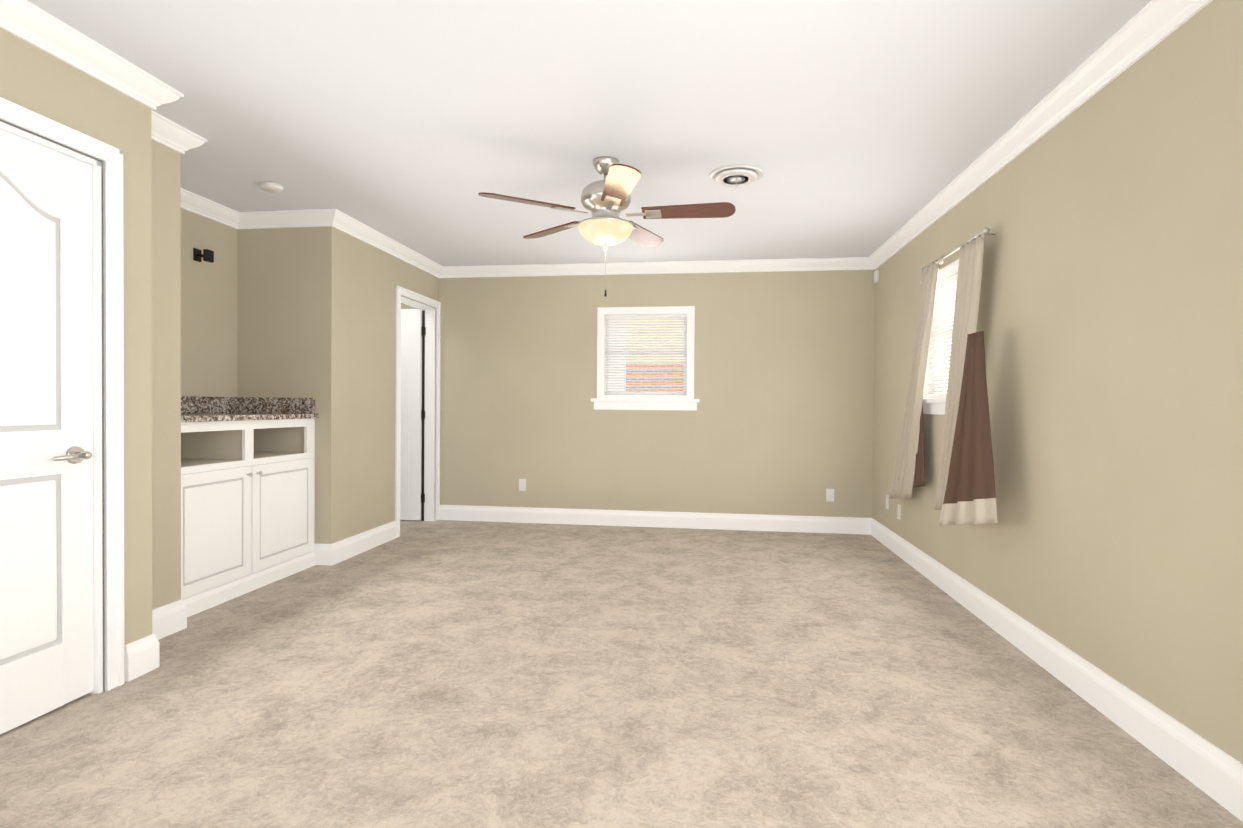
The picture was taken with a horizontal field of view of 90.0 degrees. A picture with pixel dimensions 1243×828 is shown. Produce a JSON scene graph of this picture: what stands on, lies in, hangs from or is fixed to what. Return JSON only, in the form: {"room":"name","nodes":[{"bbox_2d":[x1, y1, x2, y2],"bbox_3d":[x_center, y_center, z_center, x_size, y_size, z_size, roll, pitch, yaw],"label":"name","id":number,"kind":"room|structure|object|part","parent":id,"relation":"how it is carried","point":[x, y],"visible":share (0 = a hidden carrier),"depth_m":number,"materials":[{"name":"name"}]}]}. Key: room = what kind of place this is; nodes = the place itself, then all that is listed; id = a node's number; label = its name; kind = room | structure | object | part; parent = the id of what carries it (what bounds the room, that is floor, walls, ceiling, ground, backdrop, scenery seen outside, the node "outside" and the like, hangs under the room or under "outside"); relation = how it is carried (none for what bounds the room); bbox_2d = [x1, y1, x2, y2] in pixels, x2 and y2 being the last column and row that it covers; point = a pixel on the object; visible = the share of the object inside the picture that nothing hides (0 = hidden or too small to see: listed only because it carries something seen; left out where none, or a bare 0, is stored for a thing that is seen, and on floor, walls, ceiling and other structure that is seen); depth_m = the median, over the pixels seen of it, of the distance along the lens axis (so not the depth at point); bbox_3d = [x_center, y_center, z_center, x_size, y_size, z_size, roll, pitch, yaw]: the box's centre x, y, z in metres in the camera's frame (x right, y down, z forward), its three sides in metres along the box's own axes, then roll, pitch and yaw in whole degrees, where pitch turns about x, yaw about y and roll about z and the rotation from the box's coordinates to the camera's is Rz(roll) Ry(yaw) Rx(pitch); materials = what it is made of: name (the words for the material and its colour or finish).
{"room":"empty living room","nodes":[
{"label":"empty living room","id":0,"kind":"room"},
{"bbox_2d":[0,28,151,691],"bbox_3d":[-2.271,-0.125,0.793,0.120,2.440,3.675,1,1,8],"label":"wall","id":1,"kind":"structure","parent":0,"point":[39,81],"depth_m":2.50,"materials":[{"name":"paint"}]},
{"bbox_2d":[0,129,93,734],"bbox_3d":[-2.050,0.065,2.018,0.101,2.008,0.722,1,1,8],"label":"closet door","id":2,"kind":"structure","parent":1,"relation":"in","point":[46,494],"depth_m":2.20,"materials":[{"name":"white wood"}]},
{"bbox_3d":[-2.014,0.153,2.279,0.096,0.066,0.198,1,1,8],"label":"handle","id":3,"kind":"part","parent":2,"relation":"part of","materials":[{"name":"silver metal"}]},
{"bbox_2d":[0,97,124,693],"bbox_3d":[-2.098,0.024,2.022,0.142,2.112,0.904,1,1,8],"label":"door frame","id":4,"kind":"structure","parent":1,"relation":"attached to","point":[108,155],"depth_m":2.40,"materials":[{"name":"white wood"}]},
{"bbox_2d":[0,0,183,123],"bbox_3d":[-2.168,-1.297,0.805,0.098,0.094,3.753,1,1,8],"label":"crown molding","id":5,"kind":"structure","parent":1,"relation":"attached to","point":[23,19],"depth_m":2.27,"materials":[{"name":"white wood"}]},
{"bbox_2d":[125,599,186,681],"bbox_3d":[-2.140,0.997,2.805,0.402,0.146,0.573,1,1,8],"label":"baseboard","id":6,"kind":"structure","parent":1,"relation":"attached to","point":[141,656],"depth_m":2.62,"materials":[{"name":"white wood"}]},
{"bbox_2d":[151,139,180,609],"bbox_3d":[-2.618,-0.156,2.909,0.835,2.440,0.430,1,1,8],"label":"wall","id":7,"kind":"structure","parent":0,"point":[166,375],"depth_m":2.98,"materials":[{"name":"paint"}]},
{"bbox_2d":[151,116,199,153],"bbox_3d":[-2.148,-1.324,2.819,0.095,0.094,0.405,1,1,8],"label":"crown molding","id":8,"kind":"structure","parent":7,"relation":"attached to","point":[176,137],"depth_m":2.97,"materials":[{"name":"white wood"}]},
{"bbox_2d":[200,136,206,145],"bbox_3d":[-2.432,-1.330,3.127,0.703,0.094,0.078,1,1,8],"label":"crown molding","id":9,"kind":"structure","parent":7,"relation":"attached to","point":[202,140],"depth_m":3.10,"materials":[{"name":"white wood"}]},
{"bbox_2d":[181,208,236,396],"bbox_3d":[-2.861,-0.170,3.789,0.120,2.440,1.250,1,1,8],"label":"wall","id":10,"kind":"structure","parent":0,"point":[208,329],"depth_m":4.14,"materials":[{"name":"paint"}]},
{"bbox_2d":[193,248,213,262],"bbox_3d":[-2.709,-1.029,4.031,0.100,0.085,0.060,1,1,8],"label":"mounting bracket","id":11,"kind":"object","parent":10,"relation":"attached to","point":[207,255],"visible":1,"depth_m":4.02,"materials":[{"name":"black metal"}]},
{"bbox_2d":[181,188,239,228],"bbox_3d":[-2.753,-1.342,3.760,0.078,0.094,1.250,1,1,8],"label":"crown molding","id":12,"kind":"structure","parent":10,"relation":"attached to","point":[192,202],"depth_m":4.08,"materials":[{"name":"white wood"}]},
{"bbox_2d":[237,227,315,397],"bbox_3d":[-2.476,-0.175,4.429,0.715,2.440,0.120,1,1,8],"label":"wall","id":13,"kind":"structure","parent":0,"point":[276,276],"depth_m":4.35,"materials":[{"name":"paint"}]},
{"bbox_2d":[240,209,323,228],"bbox_3d":[-2.328,-1.345,4.295,0.600,0.094,0.078,1,1,8],"label":"crown molding","id":14,"kind":"structure","parent":13,"relation":"attached to","point":[289,218],"depth_m":4.29,"materials":[{"name":"white wood"}]},
{"bbox_2d":[315,226,438,543],"bbox_3d":[-1.954,-0.181,5.181,0.120,2.440,1.749,1,1,8],"label":"wall","id":15,"kind":"structure","parent":0,"point":[357,281],"depth_m":4.60,"materials":[{"name":"paint"}]},
{"bbox_2d":[314,521,395,565],"bbox_3d":[-2.013,0.971,4.763,0.137,0.146,0.910,1,1,8],"label":"baseboard","id":16,"kind":"structure","parent":15,"relation":"attached to","point":[339,551],"depth_m":4.57,"materials":[{"name":"white wood"}]},
{"bbox_2d":[320,209,443,277],"bbox_3d":[-1.857,-1.352,5.073,0.078,0.094,1.743,1,1,8],"label":"crown molding","id":17,"kind":"structure","parent":15,"relation":"attached to","point":[335,218],"depth_m":4.83,"materials":[{"name":"white wood"}]},
{"bbox_2d":[400,309,425,520],"bbox_3d":[-2.250,0.011,5.988,0.734,2.030,0.047,1,1,8],"label":"door","id":18,"kind":"structure","parent":15,"relation":"in","point":[411,421],"depth_m":5.94,"materials":[{"name":"white wood"}]},
{"bbox_3d":[-1.903,0.019,5.957,0.038,2.020,0.018,1,1,8],"label":"far door hinges","id":19,"kind":"part","parent":18,"relation":"part of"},
{"bbox_2d":[395,285,440,537],"bbox_3d":[-1.886,-0.022,5.624,0.142,2.112,0.854,1,1,8],"label":"door frame","id":20,"kind":"structure","parent":15,"relation":"attached to","point":[432,457],"depth_m":5.95,"materials":[{"name":"white wood"}]},
{"bbox_2d":[27,0,1151,265],"bbox_3d":[-0.882,-1.384,2.322,5.606,0.060,7.344,1,1,8],"label":"ceiling","id":21,"kind":"structure","parent":0,"point":[857,128],"depth_m":2.71,"materials":[{"name":"white paint"}]},
{"bbox_2d":[260,181,282,192],"bbox_3d":[-2.108,-1.365,3.745,0.124,0.036,0.124,1,1,8],"label":"smoke detector","id":22,"kind":"object","parent":21,"relation":"attached to","point":[271,187],"visible":1,"depth_m":3.71,"materials":[{"name":"white plastic"}]},
{"bbox_2d":[478,156,735,296],"bbox_3d":[-0.032,-0.991,3.344,1.270,0.736,1.321,1,1,8],"label":"fan","id":23,"kind":"object","parent":21,"relation":"hanging from","point":[606,201],"visible":1,"depth_m":3.27,"materials":[{"name":"brown wood"}]},
{"bbox_2d":[709,165,762,187],"bbox_3d":[0.650,-1.314,3.528,0.304,0.084,0.304,1,1,8],"label":"ceiling vent","id":24,"kind":"object","parent":21,"relation":"in","point":[735,175],"visible":1,"depth_m":3.48,"materials":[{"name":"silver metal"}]},
{"bbox_2d":[0,520,1242,827],"bbox_3d":[-0.903,1.116,2.356,5.606,0.060,7.344,1,1,8],"label":"floor","id":25,"kind":"structure","parent":0,"point":[458,674],"depth_m":2.30,"materials":[{"name":"carpet"}]},
{"bbox_2d":[181,396,318,616],"bbox_3d":[-2.486,0.473,3.747,0.642,1.162,1.244,1,1,8],"label":"base cabinet","id":26,"kind":"object","parent":25,"relation":"on","point":[247,494],"visible":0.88,"depth_m":3.73,"materials":[{"name":"white wood"}]},
{"bbox_2d":[401,270,875,517],"bbox_3d":[-0.475,-0.179,5.927,5.486,2.440,0.120,1,1,8],"label":"wall","id":27,"kind":"structure","parent":0,"point":[780,421],"depth_m":5.74,"materials":[{"name":"paint"}]},
{"bbox_2d":[519,479,525,490],"bbox_3d":[-0.946,0.677,5.935,0.070,0.114,0.008,1,1,8],"label":"electrical outlet","id":28,"kind":"object","parent":27,"relation":"attached to","point":[522,484],"visible":1,"depth_m":5.93,"materials":[{"name":"white plastic"}]},
{"bbox_2d":[591,306,699,410],"bbox_3d":[0.225,-0.515,5.807,1.010,0.957,0.165,1,1,8],"label":"window","id":29,"kind":"structure","parent":27,"relation":"in","point":[686,402],"depth_m":5.78,"materials":[{"name":"white wood"}]},
{"bbox_2d":[605,314,686,394],"bbox_3d":[0.225,-0.552,5.798,0.762,0.744,0.033,1,1,8],"label":"window blinds","id":30,"kind":"object","parent":29,"relation":"attached to","point":[670,316],"visible":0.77,"depth_m":5.79,"materials":[{"name":"white plastic"}]},
{"bbox_2d":[439,505,866,534],"bbox_3d":[0.207,0.976,5.781,3.990,0.146,0.017,1,1,8],"label":"baseboard","id":31,"kind":"structure","parent":27,"relation":"attached to","point":[691,520],"depth_m":5.76,"materials":[{"name":"white wood"}]},
{"bbox_2d":[444,257,867,277],"bbox_3d":[0.191,-1.343,5.724,3.965,0.094,0.078,1,1,8],"label":"crown molding","id":32,"kind":"structure","parent":27,"relation":"attached to","point":[848,263],"depth_m":5.70,"materials":[{"name":"white wood"}]},
{"bbox_2d":[826,489,833,501],"bbox_3d":[1.868,0.726,5.561,0.070,0.114,0.008,1,1,8],"label":"electrical outlet","id":33,"kind":"object","parent":27,"relation":"attached to","point":[829,494],"visible":1,"depth_m":5.56,"materials":[{"name":"white plastic"}]},
{"bbox_2d":[872,0,1242,763],"bbox_3d":[1.827,-0.106,1.978,0.120,2.440,7.344,1,1,8],"label":"wall","id":34,"kind":"structure","parent":0,"point":[1110,326],"depth_m":2.25,"materials":[{"name":"paint"}]},
{"bbox_2d":[874,270,878,282],"bbox_3d":[2.217,-1.194,5.410,0.032,0.100,0.070,1,1,8],"label":"sensor box","id":35,"kind":"object","parent":34,"relation":"attached to","point":[876,276],"visible":1,"depth_m":5.38,"materials":[{"name":"white plastic"}]},
{"bbox_2d":[886,494,888,509],"bbox_3d":[2.163,0.715,5.058,0.008,0.114,0.070,1,1,8],"label":"electrical outlet","id":36,"kind":"object","parent":34,"relation":"attached to","point":[887,501],"visible":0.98,"depth_m":5.04,"materials":[{"name":"white plastic"}]},
{"bbox_2d":[897,504,900,519],"bbox_3d":[2.122,0.749,4.752,0.008,0.114,0.070,1,1,8],"label":"electrical outlet","id":37,"kind":"object","parent":34,"relation":"attached to","point":[899,513],"visible":1,"depth_m":4.74,"materials":[{"name":"white plastic"}]},
{"bbox_2d":[923,259,958,414],"bbox_3d":[2.063,-0.456,3.897,0.165,0.922,0.930,1,1,8],"label":"window","id":38,"kind":"structure","parent":34,"relation":"in","point":[934,403],"depth_m":4.06,"materials":[{"name":"white glass"}]},
{"bbox_2d":[927,273,957,392],"bbox_3d":[2.054,-0.494,3.898,0.033,0.709,0.682,1,1,8],"label":"window blinds","id":39,"kind":"object","parent":38,"relation":"attached to","point":[945,286],"visible":0.48,"depth_m":4.00,"materials":[{"name":"white plastic"}]},
{"bbox_2d":[889,227,997,525],"bbox_3d":[1.906,-0.153,3.765,0.190,1.609,1.870,1,1,8],"label":"curtains","id":40,"kind":"object","parent":34,"relation":"attached to","point":[965,493],"visible":1,"depth_m":3.35,"materials":[{"name":"beige fabric"}]},
{"bbox_3d":[1.979,-0.140,4.244,0.063,1.572,0.902,1,1,8],"label":"panel","id":41,"kind":"part","parent":40,"relation":"part of","materials":[{"name":"beige fabric"}]},
{"bbox_3d":[1.876,-0.166,3.471,0.057,1.501,0.582,1,1,8],"label":"panel","id":42,"kind":"part","parent":40,"relation":"part of","materials":[{"name":"beige fabric"}]},
{"bbox_2d":[868,0,1212,269],"bbox_3d":[1.738,-1.280,1.975,0.078,0.094,7.104,1,1,8],"label":"crown molding","id":43,"kind":"structure","parent":34,"relation":"attached to","point":[1152,24],"depth_m":2.56,"materials":[{"name":"white wood"}]},
{"bbox_2d":[867,518,1242,821],"bbox_3d":[1.749,1.040,2.002,0.017,0.146,7.104,1,1,8],"label":"baseboard","id":44,"kind":"structure","parent":34,"relation":"attached to","point":[1207,767],"depth_m":2.31,"materials":[{"name":"white wood"}]},
{"label":"outside","id":45,"kind":"structure","parent":0,"visible":0},
{"bbox_2d":[609,318,683,390],"bbox_3d":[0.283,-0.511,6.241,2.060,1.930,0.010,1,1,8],"label":"window","id":46,"kind":"structure","parent":45,"point":[645,355],"depth_m":6.24,"materials":[{"name":"clear glass"}]}
]}

